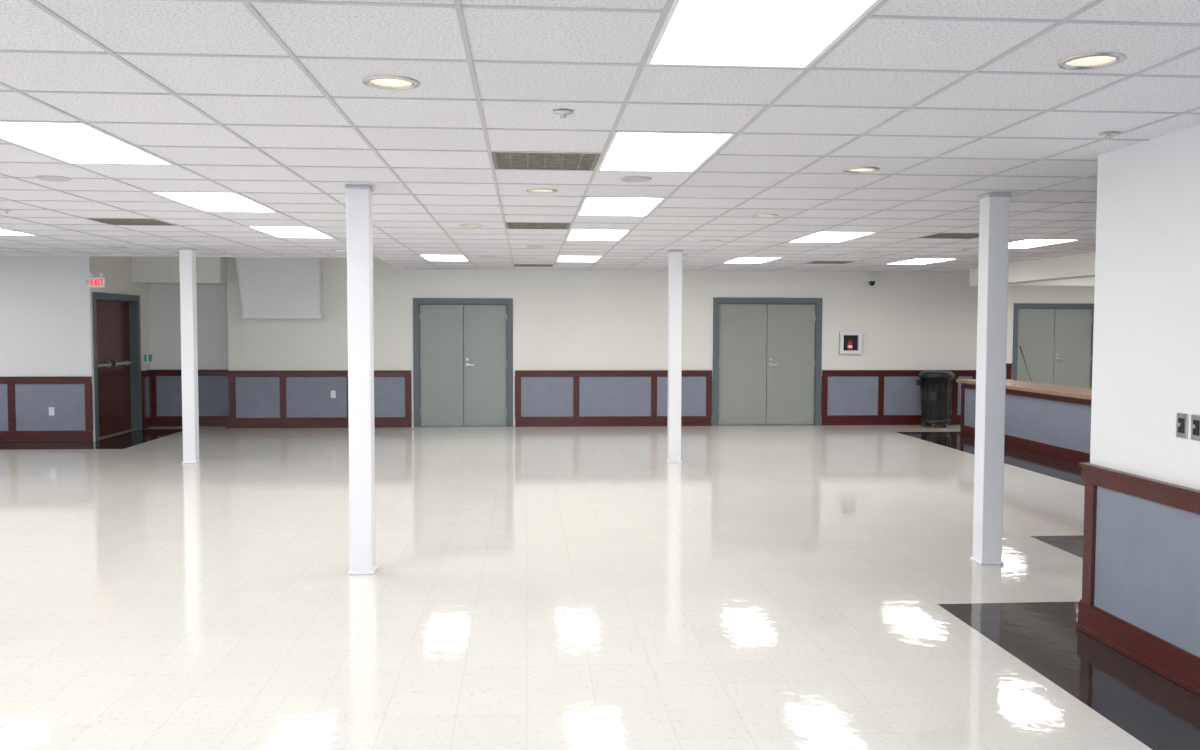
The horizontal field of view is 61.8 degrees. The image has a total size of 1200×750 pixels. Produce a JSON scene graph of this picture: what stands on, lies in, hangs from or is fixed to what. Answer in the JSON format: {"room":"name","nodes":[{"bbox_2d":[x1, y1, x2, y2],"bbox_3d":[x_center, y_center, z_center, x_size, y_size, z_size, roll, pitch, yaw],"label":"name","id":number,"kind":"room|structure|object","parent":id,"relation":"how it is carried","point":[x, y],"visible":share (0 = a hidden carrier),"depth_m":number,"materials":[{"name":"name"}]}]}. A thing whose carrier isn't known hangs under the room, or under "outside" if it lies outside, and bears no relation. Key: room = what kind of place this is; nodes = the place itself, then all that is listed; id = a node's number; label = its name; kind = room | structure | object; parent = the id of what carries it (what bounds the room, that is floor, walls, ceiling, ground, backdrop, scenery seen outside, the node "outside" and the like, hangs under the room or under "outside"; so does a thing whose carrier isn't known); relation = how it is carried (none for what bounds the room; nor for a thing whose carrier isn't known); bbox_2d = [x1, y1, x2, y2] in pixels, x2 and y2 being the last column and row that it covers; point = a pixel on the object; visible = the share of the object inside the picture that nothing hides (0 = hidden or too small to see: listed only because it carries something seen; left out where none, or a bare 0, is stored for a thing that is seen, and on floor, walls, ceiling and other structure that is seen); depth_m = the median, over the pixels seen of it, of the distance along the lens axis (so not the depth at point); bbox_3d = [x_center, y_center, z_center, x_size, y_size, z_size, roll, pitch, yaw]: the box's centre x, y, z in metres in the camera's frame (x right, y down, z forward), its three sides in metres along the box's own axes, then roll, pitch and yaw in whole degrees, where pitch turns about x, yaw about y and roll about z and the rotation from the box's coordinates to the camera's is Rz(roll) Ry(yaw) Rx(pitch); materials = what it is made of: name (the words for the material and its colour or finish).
{"room":"event hall","nodes":[
{"label":"event hall","id":0,"kind":"room"},
{"bbox_2d":[0,255,149,441],"bbox_3d":[-9.511,-0.745,15.393,4.280,3.300,2.430,0,3,-4],"label":"wall","id":1,"kind":"structure","parent":0,"point":[46,310],"depth_m":14.30,"materials":[{"name":"white paint"}]},
{"bbox_2d":[0,376,92,442],"bbox_3d":[-9.424,0.493,14.218,4.292,0.940,0.045,0,3,-4],"label":"wainscoting","id":2,"kind":"structure","parent":1,"relation":"attached to","point":[25,402],"depth_m":14.33,"materials":[{"name":"brown wood"}]},
{"bbox_2d":[49,407,54,415],"bbox_3d":[-7.848,0.521,14.341,0.075,0.118,0.010,0,3,-4],"label":"wall outlet","id":3,"kind":"object","parent":1,"relation":"attached to","point":[51,409],"visible":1,"depth_m":14.34,"materials":[{"name":"white plastic"}]},
{"bbox_2d":[86,273,105,286],"bbox_3d":[-7.148,-1.345,14.200,0.259,0.205,0.085,0,3,-4],"label":"exit sign","id":4,"kind":"object","parent":1,"relation":"attached to","point":[93,281],"visible":1,"depth_m":14.19,"materials":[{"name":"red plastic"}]},
{"bbox_2d":[92,292,142,440],"bbox_3d":[-7.438,-0.160,15.295,0.200,2.150,1.735,0,3,-4],"label":"door","id":5,"kind":"structure","parent":1,"relation":"in","point":[116,317],"depth_m":15.52,"materials":[{"name":"brown wood"}]},
{"bbox_2d":[141,370,152,428],"bbox_3d":[-7.418,0.390,16.441,0.045,0.940,0.412,0,3,-4],"label":"trim","id":6,"kind":"structure","parent":1,"relation":"attached to","point":[147,419],"depth_m":16.41,"materials":[{"name":"brown wood"}]},
{"bbox_2d":[143,353,151,362],"bbox_3d":[-7.398,-0.279,16.397,0.079,0.160,0.185,0,3,-4],"label":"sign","id":7,"kind":"object","parent":1,"relation":"attached to","point":[147,357],"visible":1,"depth_m":16.31,"materials":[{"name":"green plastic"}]},
{"bbox_2d":[152,370,228,425],"bbox_3d":[-6.771,0.381,16.666,1.382,0.940,0.045,0,3,-4],"label":"trim","id":8,"kind":"structure","parent":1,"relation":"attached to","point":[213,385],"depth_m":16.66,"materials":[{"name":"brown wood"}]},
{"bbox_2d":[130,256,226,284],"bbox_3d":[-6.739,-1.929,16.201,1.370,0.900,0.750,0,3,-4],"label":"wall","id":9,"kind":"structure","parent":0,"point":[144,269],"depth_m":15.84,"materials":[{"name":"white paint"}]},
{"bbox_2d":[149,284,227,369],"bbox_3d":[-6.679,-0.799,16.632,1.550,3.300,0.370,0,3,-4],"label":"wall back recess","id":10,"kind":"object","parent":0,"point":[164,299],"depth_m":16.63,"materials":[{"name":"white paint"}]},
{"bbox_2d":[0,254,404,269],"bbox_3d":[-7.365,-2.022,14.986,8.505,0.700,3.270,0,3,-4],"label":"ceiling","id":11,"kind":"structure","parent":0,"point":[0,254],"depth_m":13.52,"materials":[{"name":"white"}]},
{"bbox_2d":[0,425,1199,749],"bbox_3d":[0.701,1.279,8.245,23.600,0.001,23.400,0,3,-4],"label":"floor","id":12,"kind":"structure","parent":0,"point":[769,587],"depth_m":6.22,"materials":[{"name":"white tile"}]},
{"bbox_2d":[178,248,200,462],"bbox_3d":[-4.997,-0.234,12.196,0.174,2.610,0.174,0,3,-4],"label":"support column","id":13,"kind":"structure","parent":12,"relation":"on","point":[187,256],"depth_m":12.13,"materials":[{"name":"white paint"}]},
{"bbox_2d":[345,184,377,574],"bbox_3d":[-1.613,0.038,6.768,0.174,2.610,0.174,0,3,-4],"label":"support column","id":14,"kind":"structure","parent":12,"relation":"on","point":[359,204],"depth_m":6.70,"materials":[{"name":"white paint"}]},
{"bbox_2d":[666,250,682,462],"bbox_3d":[0.919,-0.226,12.329,0.174,2.610,0.174,0,3,-4],"label":"support column","id":15,"kind":"structure","parent":12,"relation":"on","point":[674,256],"depth_m":12.26,"materials":[{"name":"white metal"}]},
{"bbox_2d":[916,371,956,427],"bbox_3d":[5.646,0.401,16.827,0.580,0.945,0.580,2,4,39],"label":"trash can","id":16,"kind":"object","parent":12,"relation":"on","point":[936,387],"visible":1,"depth_m":16.63,"materials":[{"name":"black plastic"}]},
{"bbox_2d":[970,193,1011,564],"bbox_3d":[2.766,0.033,7.092,0.174,2.610,0.174,0,3,-4],"label":"support column","id":17,"kind":"structure","parent":12,"relation":"on","point":[994,207],"depth_m":7.03,"materials":[{"name":"white metal"}]},
{"bbox_2d":[956,379,1091,462],"bbox_3d":[6.233,0.648,12.646,0.820,0.860,6.320,0,3,-4],"label":"counter","id":18,"kind":"object","parent":12,"relation":"on","point":[1053,420],"depth_m":13.26,"materials":[{"name":"brown wood"}]},
{"bbox_2d":[1020,346,1031,381],"bbox_3d":[8.789,0.062,20.243,0.471,1.304,0.440,0,3,-4],"label":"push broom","id":19,"kind":"object","parent":12,"relation":"on","point":[1020,346],"visible":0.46,"depth_m":20.31,"materials":[{"name":"metal"}]},
{"bbox_2d":[0,0,1199,272],"bbox_3d":[0.728,-1.332,8.196,23.774,0.001,23.774,0,3,-4],"label":"ceiling","id":20,"kind":"structure","parent":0,"point":[134,26],"depth_m":4.55,"materials":[{"name":"white paint"}]},
{"bbox_2d":[0,229,35,235],"bbox_3d":[-6.116,-1.453,9.830,0.591,0.059,1.200,0,3,-4],"label":"ceiling light panel","id":21,"kind":"object","parent":20,"relation":"in","point":[2,232],"depth_m":10.30,"materials":[{"name":"white plastic"}]},
{"bbox_2d":[36,175,71,181],"bbox_3d":[-3.466,-1.247,6.361,0.200,0.012,0.200,0,3,-4],"label":"ceiling speaker","id":22,"kind":"object","parent":20,"relation":"in","point":[42,177],"depth_m":6.35},
{"bbox_2d":[0,122,173,164],"bbox_3d":[-2.719,-1.220,5.195,0.591,0.059,1.200,0,3,-4],"label":"ceiling light panel","id":23,"kind":"object","parent":20,"relation":"in","point":[81,143],"depth_m":5.19,"materials":[{"name":"white plastic"}]},
{"bbox_2d":[86,218,175,225],"bbox_3d":[-4.225,-1.402,9.053,0.591,0.038,0.591,0,3,-4],"label":"ceiling vent grille","id":24,"kind":"object","parent":20,"relation":"in","point":[108,221],"depth_m":9.05,"materials":[{"name":"grey metal"}]},
{"bbox_2d":[151,192,275,211],"bbox_3d":[-2.898,-1.338,7.624,0.591,0.059,1.200,0,3,-4],"label":"ceiling light panel","id":25,"kind":"object","parent":20,"relation":"in","point":[206,202],"depth_m":7.60,"materials":[{"name":"white plastic"}]},
{"bbox_2d":[249,227,332,237],"bbox_3d":[-3.076,-1.457,10.053,0.591,0.059,1.200,0,3,-4],"label":"ceiling light panel","id":26,"kind":"object","parent":20,"relation":"in","point":[280,232],"depth_m":10.11,"materials":[{"name":"white plastic"}]},
{"bbox_2d":[362,75,419,89],"bbox_3d":[-0.801,-1.169,3.840,0.216,0.109,0.216,0,3,-4],"label":"recessed light","id":27,"kind":"object","parent":20,"relation":"in","point":[386,82],"visible":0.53,"depth_m":3.89,"materials":[{"name":"metal"}]},
{"bbox_2d":[420,255,468,260],"bbox_3d":[-2.127,-1.636,13.785,0.591,0.059,1.200,0,3,-4],"label":"ceiling light panel","id":28,"kind":"object","parent":20,"relation":"in","point":[428,257],"depth_m":13.76,"materials":[{"name":"white plastic"}]},
{"bbox_2d":[460,224,482,226],"bbox_3d":[-1.194,-1.436,9.299,0.216,0.109,0.216,0,3,-4],"label":"recessed light","id":29,"kind":"object","parent":20,"relation":"in","point":[462,225],"visible":0.38,"depth_m":9.34,"materials":[{"name":"metal"}]},
{"bbox_2d":[514,264,552,266],"bbox_3d":[-1.022,-1.702,15.393,0.591,0.038,0.591,0,3,-4],"label":"ceiling vent grille","id":30,"kind":"object","parent":20,"relation":"in","point":[521,265],"depth_m":15.45,"materials":[{"name":"grey metal"}]},
{"bbox_2d":[526,246,544,247],"bbox_3d":[-0.756,-1.554,11.764,0.216,0.109,0.216,0,3,-4],"label":"recessed light","id":31,"kind":"object","parent":20,"relation":"in","point":[526,246],"visible":0.38,"depth_m":11.72,"materials":[{"name":"metal"}]},
{"bbox_2d":[506,223,570,228],"bbox_3d":[-0.577,-1.406,9.320,0.591,0.038,0.591,0,3,-4],"label":"ceiling vent grille","id":32,"kind":"object","parent":20,"relation":"in","point":[508,225],"depth_m":9.32,"materials":[{"name":"grey metal"}]},
{"bbox_2d":[526,188,557,192],"bbox_3d":[-0.399,-1.317,6.893,0.216,0.109,0.216,0,3,-4],"label":"recessed light","id":33,"kind":"object","parent":20,"relation":"in","point":[535,190],"visible":0.38,"depth_m":6.93,"materials":[{"name":"metal"}]},
{"bbox_2d":[491,152,600,169],"bbox_3d":[-0.310,-1.228,5.677,0.591,0.038,0.591,0,3,-4],"label":"ceiling vent grille","id":34,"kind":"object","parent":20,"relation":"in","point":[501,160],"depth_m":5.68,"materials":[{"name":"grey metal"}]},
{"bbox_2d":[553,110,573,118],"bbox_3d":[-0.160,-1.128,4.350,0.090,0.026,0.090,0,3,-4],"label":"sprinkler","id":35,"kind":"object","parent":20,"relation":"attached to","point":[563,113],"visible":1,"depth_m":4.33,"materials":[{"name":"metal"}]},
{"bbox_2d":[556,256,602,261],"bbox_3d":[-0.303,-1.638,13.919,0.591,0.059,1.200,0,3,-4],"label":"ceiling light panel","id":36,"kind":"object","parent":20,"relation":"in","point":[560,258],"depth_m":13.90,"materials":[{"name":"white plastic"}]},
{"bbox_2d":[566,230,630,240],"bbox_3d":[-0.036,-1.460,10.275,0.591,0.059,1.200,0,3,-4],"label":"ceiling light panel","id":37,"kind":"object","parent":20,"relation":"in","point":[598,235],"depth_m":10.29,"materials":[{"name":"white plastic"}]},
{"bbox_2d":[0,0,1199,272],"bbox_3d":[0.728,-1.330,8.196,23.793,0.007,23.793,0,3,-4],"label":"grid","id":38,"kind":"object","parent":20,"relation":"attached to","point":[457,5],"visible":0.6,"depth_m":5.12,"materials":[{"name":"white metal"}]},
{"bbox_2d":[577,197,665,215],"bbox_3d":[0.142,-1.342,7.846,0.591,0.059,1.200,0,3,-4],"label":"ceiling light panel","id":39,"kind":"object","parent":20,"relation":"in","point":[591,206],"depth_m":7.85,"materials":[{"name":"white plastic"}]},
{"bbox_2d":[620,176,651,181],"bbox_3d":[0.227,-1.236,6.331,0.200,0.012,0.200,0,3,-4],"label":"ceiling speaker","id":40,"kind":"object","parent":20,"relation":"in","point":[628,178],"depth_m":6.30},
{"bbox_2d":[597,132,735,171],"bbox_3d":[0.320,-1.223,5.417,0.591,0.059,1.200,0,3,-4],"label":"ceiling light panel","id":41,"kind":"object","parent":20,"relation":"in","point":[626,151],"depth_m":5.38,"materials":[{"name":"white plastic"}]},
{"bbox_2d":[701,240,720,241],"bbox_3d":[1.207,-1.506,10.877,0.216,0.109,0.216,0,3,-4],"label":"recessed light","id":42,"kind":"object","parent":20,"relation":"in","point":[701,240],"visible":0.39,"depth_m":10.84,"materials":[{"name":"metal"}]},
{"bbox_2d":[724,257,779,262],"bbox_3d":[2.129,-1.641,14.097,0.591,0.059,1.200,0,3,-4],"label":"ceiling light panel","id":43,"kind":"object","parent":20,"relation":"in","point":[742,259],"depth_m":14.22,"materials":[{"name":"white plastic"}]},
{"bbox_2d":[645,0,881,67],"bbox_3d":[0.498,-1.105,2.988,0.591,0.059,1.200,0,3,-4],"label":"ceiling light panel","id":44,"kind":"object","parent":20,"relation":"in","point":[727,33],"depth_m":3.19,"materials":[{"name":"white plastic"}]},
{"bbox_2d":[752,214,777,217],"bbox_3d":[1.387,-1.387,8.416,0.216,0.109,0.216,0,3,-4],"label":"recessed light","id":45,"kind":"object","parent":20,"relation":"in","point":[757,215],"visible":0.41,"depth_m":8.44,"materials":[{"name":"metal"}]},
{"bbox_2d":[805,261,854,263],"bbox_3d":[3.322,-1.648,14.490,0.591,0.038,0.591,0,3,-4],"label":"ceiling vent grille","id":46,"kind":"object","parent":20,"relation":"in","point":[815,262],"depth_m":14.56,"materials":[{"name":"grey metal"}]},
{"bbox_2d":[789,232,873,242],"bbox_3d":[2.396,-1.463,10.454,0.591,0.059,1.200,0,3,-4],"label":"ceiling light panel","id":47,"kind":"object","parent":20,"relation":"in","point":[828,237],"depth_m":10.45,"materials":[{"name":"white plastic"}]},
{"bbox_2d":[842,167,879,172],"bbox_3d":[1.548,-1.266,5.944,0.216,0.109,0.216,0,3,-4],"label":"recessed light","id":48,"kind":"object","parent":20,"relation":"in","point":[852,169],"visible":0.44,"depth_m":5.98,"materials":[{"name":"metal"}]},
{"bbox_2d":[889,259,954,263],"bbox_3d":[4.561,-1.644,14.275,0.591,0.059,1.200,0,3,-4],"label":"ceiling light panel","id":49,"kind":"object","parent":20,"relation":"in","point":[914,261],"depth_m":14.35,"materials":[{"name":"white plastic"}]},
{"bbox_2d":[920,233,978,238],"bbox_3d":[3.634,-1.440,10.240,0.591,0.038,0.591,0,3,-4],"label":"ceiling vent grille","id":50,"kind":"object","parent":20,"relation":"in","point":[940,235],"depth_m":10.32,"materials":[{"name":"grey metal"}]},
{"bbox_2d":[1009,240,1077,248],"bbox_3d":[4.783,-1.495,11.239,0.591,0.059,1.200,0,3,-4],"label":"ceiling light panel","id":51,"kind":"object","parent":20,"relation":"in","point":[1023,244],"depth_m":11.22,"materials":[{"name":"white plastic"}]},
{"bbox_2d":[1057,52,1125,69],"bbox_3d":[1.717,-1.147,3.503,0.216,0.109,0.216,0,3,-4],"label":"recessed light","id":52,"kind":"object","parent":20,"relation":"in","point":[1095,60],"visible":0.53,"depth_m":3.55,"materials":[{"name":"metal"}]},
{"bbox_2d":[1099,132,1118,139],"bbox_3d":[2.444,-1.144,4.811,0.090,0.026,0.090,0,3,-4],"label":"sprinkler","id":53,"kind":"object","parent":20,"relation":"attached to","point":[1109,135],"visible":1,"depth_m":4.80,"materials":[{"name":"metal"}]},
{"bbox_2d":[227,257,977,426],"bbox_3d":[0.217,-0.793,16.862,12.600,3.300,0.180,0,3,-4],"label":"wall","id":54,"kind":"structure","parent":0,"point":[563,319],"depth_m":16.77,"materials":[{"name":"white paint"}]},
{"bbox_2d":[235,257,324,318],"bbox_3d":[-5.179,-1.495,16.191,1.360,1.160,0.299,0,3,-4],"label":"projection screen","id":55,"kind":"object","parent":54,"relation":"attached to","point":[270,287],"visible":0.82,"depth_m":16.07,"materials":[{"name":"white fabric"}]},
{"bbox_2d":[226,370,411,427],"bbox_3d":[-4.604,0.396,16.454,2.981,0.940,0.045,0,3,-4],"label":"wainscoting","id":56,"kind":"structure","parent":54,"relation":"attached to","point":[257,399],"depth_m":16.45,"materials":[{"name":"brown wood"}]},
{"bbox_2d":[331,391,335,397],"bbox_3d":[-4.385,0.316,16.472,0.075,0.118,0.010,0,3,-4],"label":"wall outlet","id":57,"kind":"object","parent":54,"relation":"attached to","point":[333,393],"visible":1,"depth_m":16.47,"materials":[{"name":"white plastic"}]},
{"bbox_2d":[413,298,512,426],"bbox_3d":[-2.270,-0.207,16.681,1.640,2.135,0.195,0,3,-4],"label":"door","id":58,"kind":"structure","parent":54,"relation":"in","point":[463,347],"depth_m":16.64,"materials":[{"name":"metal"}]},
{"bbox_2d":[515,370,711,426],"bbox_3d":[0.238,0.391,16.809,3.322,0.940,0.045,0,3,-4],"label":"wainscoting","id":59,"kind":"structure","parent":54,"relation":"attached to","point":[543,398],"depth_m":16.80,"materials":[{"name":"brown wood"}]},
{"bbox_2d":[712,297,821,425],"bbox_3d":[2.831,-0.228,17.054,1.870,2.165,0.195,0,3,-4],"label":"door","id":60,"kind":"structure","parent":54,"relation":"in","point":[767,352],"depth_m":17.02,"materials":[{"name":"metal"}]},
{"bbox_2d":[839,332,861,353],"bbox_3d":[4.261,-0.547,17.036,0.370,0.370,0.086,0,3,-4],"label":"fire extinguisher cabinet","id":61,"kind":"object","parent":54,"relation":"attached to","point":[849,342],"visible":1,"depth_m":17.02,"materials":[{"name":"white metal"}]},
{"bbox_2d":[867,275,874,285],"bbox_3d":[4.609,-1.605,16.989,0.120,0.190,0.129,0,3,-4],"label":"security camera","id":62,"kind":"object","parent":54,"relation":"attached to","point":[871,278],"visible":1,"depth_m":17.00,"materials":[{"name":"white plastic"}]},
{"bbox_2d":[821,370,975,424],"bbox_3d":[5.152,0.385,17.169,2.756,0.940,0.045,0,3,-4],"label":"trim","id":63,"kind":"structure","parent":54,"relation":"attached to","point":[848,397],"depth_m":17.14,"materials":[{"name":"brown wood"}]},
{"bbox_2d":[969,252,1094,286],"bbox_3d":[9.253,-1.325,11.355,6.080,0.280,9.600,0,3,-4],"label":"wall","id":64,"kind":"structure","parent":0,"point":[1077,270],"depth_m":13.77,"materials":[{"name":"white paint"}]},
{"bbox_2d":[1006,286,1094,362],"bbox_3d":[8.960,-0.882,19.130,5.530,3.300,3.070,0,3,-4],"label":"wall","id":65,"kind":"structure","parent":0,"point":[1016,294],"depth_m":20.46,"materials":[{"name":"white paint"}]},
{"bbox_2d":[1006,363,1011,379],"bbox_3d":[7.344,0.233,20.404,2.142,0.940,0.045,0,3,-4],"label":"trim","id":66,"kind":"structure","parent":65,"relation":"attached to","point":[1008,365],"depth_m":20.46,"materials":[{"name":"brown wood"}]},
{"bbox_2d":[1012,303,1093,387],"bbox_3d":[9.319,-0.385,20.604,1.790,2.165,0.195,0,3,-4],"label":"door","id":67,"kind":"structure","parent":65,"relation":"in","point":[1055,340],"depth_m":20.56,"materials":[{"name":"metal"}]},
{"bbox_2d":[1090,125,1199,489],"bbox_3d":[3.155,0.326,1.085,0.270,2.610,8.870,0,3,-4],"label":"wall","id":68,"kind":"structure","parent":0,"point":[1146,366],"depth_m":5.00,"materials":[{"name":"white paint"}]},
{"bbox_2d":[1076,463,1199,696],"bbox_3d":[2.994,1.165,1.127,0.045,0.930,8.906,0,3,-4],"label":"wainscoting","id":69,"kind":"structure","parent":68,"relation":"attached to","point":[1140,599],"depth_m":5.00,"materials":[{"name":"brown wood"}]},
{"bbox_2d":[1176,412,1187,438],"bbox_3d":[2.739,0.238,4.730,0.024,0.118,0.075,0,3,-4],"label":"light switch","id":70,"kind":"object","parent":68,"relation":"attached to","point":[1182,418],"visible":1,"depth_m":4.72,"materials":[{"name":"metal"}]},
{"bbox_2d":[1191,414,1199,440],"bbox_3d":[2.747,0.243,4.625,0.024,0.118,0.075,0,3,-4],"label":"light switch","id":71,"kind":"object","parent":68,"relation":"attached to","point":[1195,419],"visible":1,"depth_m":4.62,"materials":[{"name":"metal"}]}
]}

